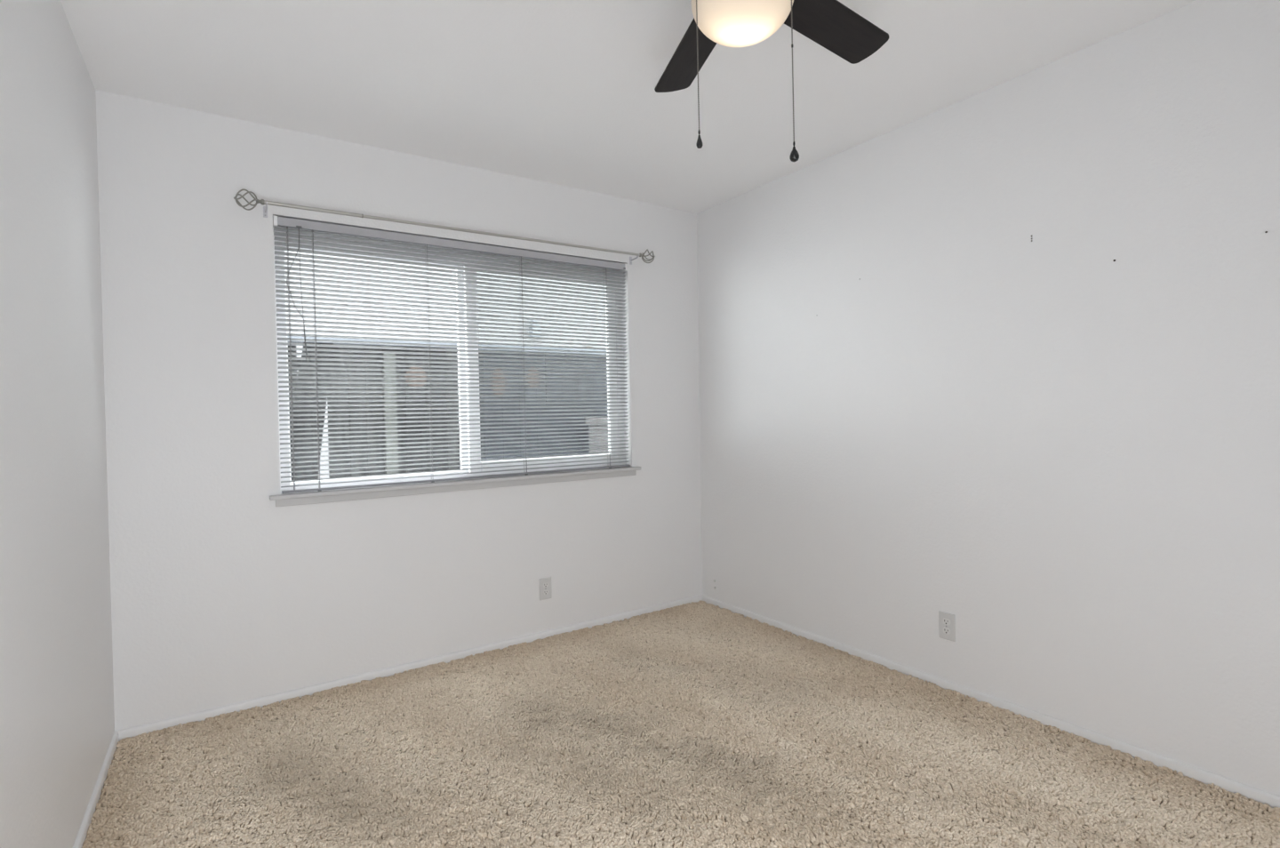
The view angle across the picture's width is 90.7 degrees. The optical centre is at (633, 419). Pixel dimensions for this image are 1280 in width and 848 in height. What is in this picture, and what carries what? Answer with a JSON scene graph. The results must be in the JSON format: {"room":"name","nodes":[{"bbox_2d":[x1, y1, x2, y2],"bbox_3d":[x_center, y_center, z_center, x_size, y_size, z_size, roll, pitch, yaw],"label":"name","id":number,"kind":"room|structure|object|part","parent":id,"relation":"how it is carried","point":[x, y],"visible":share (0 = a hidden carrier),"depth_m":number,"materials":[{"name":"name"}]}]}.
{"room":"empty bedroom","nodes":[
{"label":"empty bedroom","id":0,"kind":"room"},
{"bbox_2d":[0,0,114,847],"bbox_3d":[-1.109,-0.010,0.884,0.140,2.452,3.464,-2,1,-33],"label":"wall","id":1,"kind":"structure","parent":0,"point":[57,712],"depth_m":1.62,"materials":[{"name":"white paint"}]},
{"bbox_2d":[72,731,118,847],"bbox_3d":[-1.020,1.194,0.939,0.012,0.040,3.461,-2,1,-33],"label":"baseboard","id":2,"kind":"structure","parent":1,"relation":"attached to","point":[82,835],"depth_m":2.00,"materials":[{"name":"white paint"}]},
{"bbox_2d":[95,89,702,731],"bbox_3d":[-0.831,-0.041,3.255,3.300,2.452,0.160,-2,1,-34],"label":"wall","id":3,"kind":"structure","parent":0,"point":[222,594],"depth_m":2.73,"materials":[{"name":"white paint"}]},
{"bbox_2d":[263,201,267,217],"bbox_3d":[-1.533,-0.876,2.636,0.016,0.046,0.088,-2,1,-34],"label":"curtain rod bracket","id":4,"kind":"object","parent":3,"relation":"attached to","point":[265,208],"visible":1,"depth_m":2.67,"materials":[{"name":"grey plastic"}]},
{"bbox_2d":[233,188,655,263],"bbox_3d":[-0.746,-0.923,3.130,2.090,0.091,0.082,-2,1,-34],"label":"curtain rod","id":5,"kind":"object","parent":4,"relation":"attached to","point":[261,201],"visible":1,"depth_m":2.91,"materials":[{"name":"grey metal"}]},
{"bbox_2d":[115,594,702,741],"bbox_3d":[-0.761,1.165,3.193,2.890,0.040,0.012,-2,1,-34],"label":"baseboard","id":6,"kind":"structure","parent":3,"relation":"attached to","point":[132,732],"depth_m":2.90,"materials":[{"name":"white paint"}]},
{"bbox_2d":[269,226,641,506],"bbox_3d":[-0.803,-0.272,3.247,1.894,1.245,0.186,-2,1,-34],"label":"window","id":7,"kind":"structure","parent":3,"relation":"in","point":[284,500],"depth_m":3.24,"materials":[{"name":"white plastic"}]},
{"bbox_3d":[-1.202,-0.247,3.045,0.830,1.061,0.025,-2,1,-34],"label":"fixed sash","id":8,"kind":"part","parent":7,"relation":"part of","materials":[{"name":"white plastic"}]},
{"bbox_2d":[272,215,630,493],"bbox_3d":[-0.780,-0.295,3.210,1.805,1.190,0.046,-2,1,-34],"label":"blind","id":9,"kind":"object","parent":7,"relation":"attached to","point":[277,221],"visible":1,"depth_m":3.08,"materials":[{"name":"grey plastic"}]},
{"bbox_3d":[-1.486,-0.262,2.739,0.006,1.142,0.029,-2,1,-34],"label":"ladder cord","id":10,"kind":"part","parent":9,"relation":"part of","materials":[{"name":"white fabric"}]},
{"bbox_3d":[-1.462,-0.613,2.727,0.064,0.441,0.005,-2,1,-34],"label":"pull cord","id":11,"kind":"part","parent":9,"relation":"part of","materials":[{"name":"white fabric"}]},
{"bbox_3d":[-1.442,-0.614,2.743,0.012,0.441,0.003,-1,1,-21],"label":"tilt cord","id":12,"kind":"part","parent":9,"relation":"part of","materials":[{"name":"grey plastic"}]},
{"bbox_3d":[-1.404,-0.265,2.795,0.006,1.142,0.029,-2,1,-34],"label":"ladder cord","id":13,"kind":"part","parent":9,"relation":"part of","materials":[{"name":"white fabric"}]},
{"bbox_3d":[-0.992,-0.277,3.072,0.006,1.142,0.029,-2,1,-34],"label":"ladder cord","id":14,"kind":"part","parent":9,"relation":"part of","materials":[{"name":"white fabric"}]},
{"bbox_3d":[-0.770,0.292,3.220,1.792,0.011,0.024,-2,1,-34],"label":"rail","id":15,"kind":"part","parent":9,"relation":"part of","materials":[{"name":"grey plastic"}]},
{"bbox_3d":[-0.585,-0.288,3.348,0.006,1.142,0.029,-2,1,-34],"label":"ladder cord","id":16,"kind":"part","parent":9,"relation":"part of","materials":[{"name":"white fabric"}]},
{"bbox_3d":[-0.152,-0.301,3.639,0.006,1.142,0.029,-2,1,-34],"label":"ladder cord","id":17,"kind":"part","parent":9,"relation":"part of","materials":[{"name":"fabric"}]},
{"bbox_3d":[-0.766,0.309,3.216,1.894,0.018,0.098,-2,1,-34],"label":"sill","id":18,"kind":"part","parent":7,"relation":"part of","materials":[{"name":"grey paint"}]},
{"bbox_3d":[-0.842,-0.257,3.232,0.008,0.140,0.008,-2,1,-34],"label":"finger pull","id":19,"kind":"part","parent":7,"relation":"part of","materials":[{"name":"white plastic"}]},
{"bbox_3d":[-0.483,-0.268,3.495,0.906,1.061,0.027,-2,1,-34],"label":"sliding sash","id":20,"kind":"part","parent":7,"relation":"part of","materials":[{"name":"white plastic"}]},
{"bbox_2d":[538,576,551,599],"bbox_3d":[-0.473,0.908,3.391,0.071,0.115,0.008,-2,1,-34],"label":"wall outlet","id":21,"kind":"object","parent":3,"relation":"attached to","point":[545,583],"visible":1,"depth_m":3.39,"materials":[{"name":"white plastic"}]},
{"bbox_2d":[543,582,548,587],"bbox_3d":[-0.472,0.889,3.388,0.034,0.025,0.003,-2,1,-34],"label":"receptacle","id":22,"kind":"object","parent":21,"relation":"attached to","point":[545,584],"depth_m":3.39,"materials":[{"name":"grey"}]},
{"bbox_2d":[629,254,639,264],"bbox_3d":[0.005,-0.931,3.673,0.016,0.046,0.088,-2,1,-34],"label":"curtain rod bracket","id":23,"kind":"object","parent":3,"relation":"attached to","point":[630,258],"visible":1,"depth_m":3.70,"materials":[{"name":"grey plastic"}]},
{"bbox_2d":[60,0,1196,213],"bbox_3d":[0.142,-1.333,1.757,3.500,0.120,3.740,-2,1,-34],"label":"ceiling","id":24,"kind":"structure","parent":0,"point":[562,92],"depth_m":2.32,"materials":[{"name":"white paint"}]},
{"bbox_2d":[654,0,888,161],"bbox_3d":[0.281,-0.913,1.475,1.035,0.719,1.056,-2,1,-34],"label":"ceiling fan","id":25,"kind":"object","parent":24,"relation":"hanging from","point":[830,24],"visible":1,"depth_m":1.62,"materials":[{"name":"black wood"}]},
{"bbox_3d":[0.163,-1.034,1.794,0.119,0.006,0.407,-14,4,-13],"label":"blade","id":26,"kind":"part","parent":25,"relation":"part of","materials":[{"name":"black wood"}]},
{"bbox_3d":[0.146,-0.809,1.400,0.015,0.349,0.003,-2,1,-26],"label":"pull chain","id":27,"kind":"part","parent":25,"relation":"part of","materials":[{"name":"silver metal"}]},
{"bbox_3d":[0.251,-0.924,1.452,0.234,0.092,0.234,-2,1,-34],"label":"lamp shade","id":28,"kind":"part","parent":25,"relation":"part of","materials":[{"name":"white glass"}]},
{"bbox_3d":[0.335,-0.789,1.363,0.003,0.396,0.020,-2,1,-42],"label":"pull chain","id":29,"kind":"part","parent":25,"relation":"part of","materials":[{"name":"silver metal"}]},
{"bbox_3d":[0.525,-1.040,1.671,0.407,0.006,0.119,-2,-12,-38],"label":"blade","id":30,"kind":"part","parent":25,"relation":"part of","materials":[{"name":"black wood"}]},
{"bbox_2d":[99,608,1270,847],"bbox_3d":[0.177,1.233,1.770,3.450,0.108,3.740,-2,1,-34],"label":"floor","id":31,"kind":"structure","parent":0,"point":[1137,839],"depth_m":2.01,"materials":[{"name":"brown carpet"}]},
{"bbox_2d":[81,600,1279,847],"bbox_3d":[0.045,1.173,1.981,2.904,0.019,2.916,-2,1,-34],"label":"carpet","id":32,"kind":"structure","parent":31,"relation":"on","point":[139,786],"depth_m":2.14,"materials":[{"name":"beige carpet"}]},
{"bbox_2d":[696,0,1279,796],"bbox_3d":[1.447,-0.084,2.608,0.174,2.452,3.460,-2,1,-34],"label":"wall","id":33,"kind":"structure","parent":0,"point":[1060,449],"depth_m":2.36,"materials":[{"name":"white paint"}]},
{"bbox_2d":[938,610,955,641],"bbox_3d":[1.323,0.875,2.672,0.008,0.115,0.071,-2,1,-34],"label":"wall outlet","id":34,"kind":"object","parent":33,"relation":"attached to","point":[947,621],"visible":1,"depth_m":2.67,"materials":[{"name":"white plastic"}]},
{"bbox_2d":[942,627,950,634],"bbox_3d":[1.322,0.894,2.671,0.003,0.025,0.034,-2,1,-34],"label":"receptacle","id":35,"kind":"object","parent":34,"relation":"attached to","point":[945,630],"depth_m":2.67,"materials":[{"name":"grey plastic"}]},
{"bbox_2d":[942,618,950,624],"bbox_3d":[1.321,0.855,2.671,0.003,0.025,0.034,-2,1,-34],"label":"receptacle","id":36,"kind":"object","parent":34,"relation":"attached to","point":[945,621],"depth_m":2.67,"materials":[{"name":"grey plastic"}]},
{"bbox_2d":[702,594,1279,807],"bbox_3d":[1.396,1.125,2.568,0.012,0.040,3.460,-2,1,-34],"label":"baseboard","id":37,"kind":"structure","parent":33,"relation":"attached to","point":[1206,777],"depth_m":2.36,"materials":[{"name":"white paint"}]},
{"label":"outside","id":38,"kind":"structure","parent":0,"visible":0},
{"bbox_3d":[-3.279,1.594,8.833,17.000,0.150,11.840,-2,1,-34],"label":"ground","id":39,"kind":"structure","parent":38,"visible":0},
{"bbox_2d":[285,250,606,478],"bbox_3d":[-1.969,-0.452,8.055,6.400,3.900,0.410,-2,1,-34],"label":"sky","id":40,"kind":"structure","parent":39,"relation":"on","point":[292,308],"depth_m":7.55,"materials":[{"name":"paint"}]},
{"bbox_2d":[528,320,540,336],"bbox_3d":[-1.304,-1.199,8.326,0.120,0.240,0.110,-2,1,-34],"label":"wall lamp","id":41,"kind":"object","parent":40,"relation":"attached to","point":[529,320],"depth_m":8.30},
{"bbox_2d":[287,335,607,480],"bbox_3d":[-1.196,0.459,4.849,3.554,2.092,0.105,-2,1,-34],"label":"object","id":42,"kind":"object","parent":39,"relation":"on","point":[292,337],"visible":0.31,"depth_m":4.62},
{"bbox_3d":[-1.978,-0.539,4.317,1.710,0.052,0.090,-2,1,-34],"label":"cap rail","id":43,"kind":"part","parent":42,"relation":"part of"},
{"bbox_3d":[-1.707,0.520,4.474,0.079,2.000,0.035,-2,1,-34],"label":"post","id":44,"kind":"part","parent":42,"relation":"part of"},
{"bbox_3d":[-0.504,-0.574,5.311,1.835,0.047,0.090,-2,1,-34],"label":"cap rail","id":45,"kind":"part","parent":42,"relation":"part of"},
{"bbox_2d":[585,417,608,455],"bbox_3d":[-0.019,0.734,5.331,0.610,1.500,0.440,-2,1,-34],"label":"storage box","id":46,"kind":"object","parent":39,"relation":"on","point":[587,422],"visible":0.16,"depth_m":5.21,"materials":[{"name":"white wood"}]},
{"bbox_3d":[-0.035,0.015,5.323,0.610,0.060,0.440,-2,1,-34],"label":"lid","id":47,"kind":"part","parent":46,"relation":"part of","materials":[{"name":"white plastic"}]}
]}

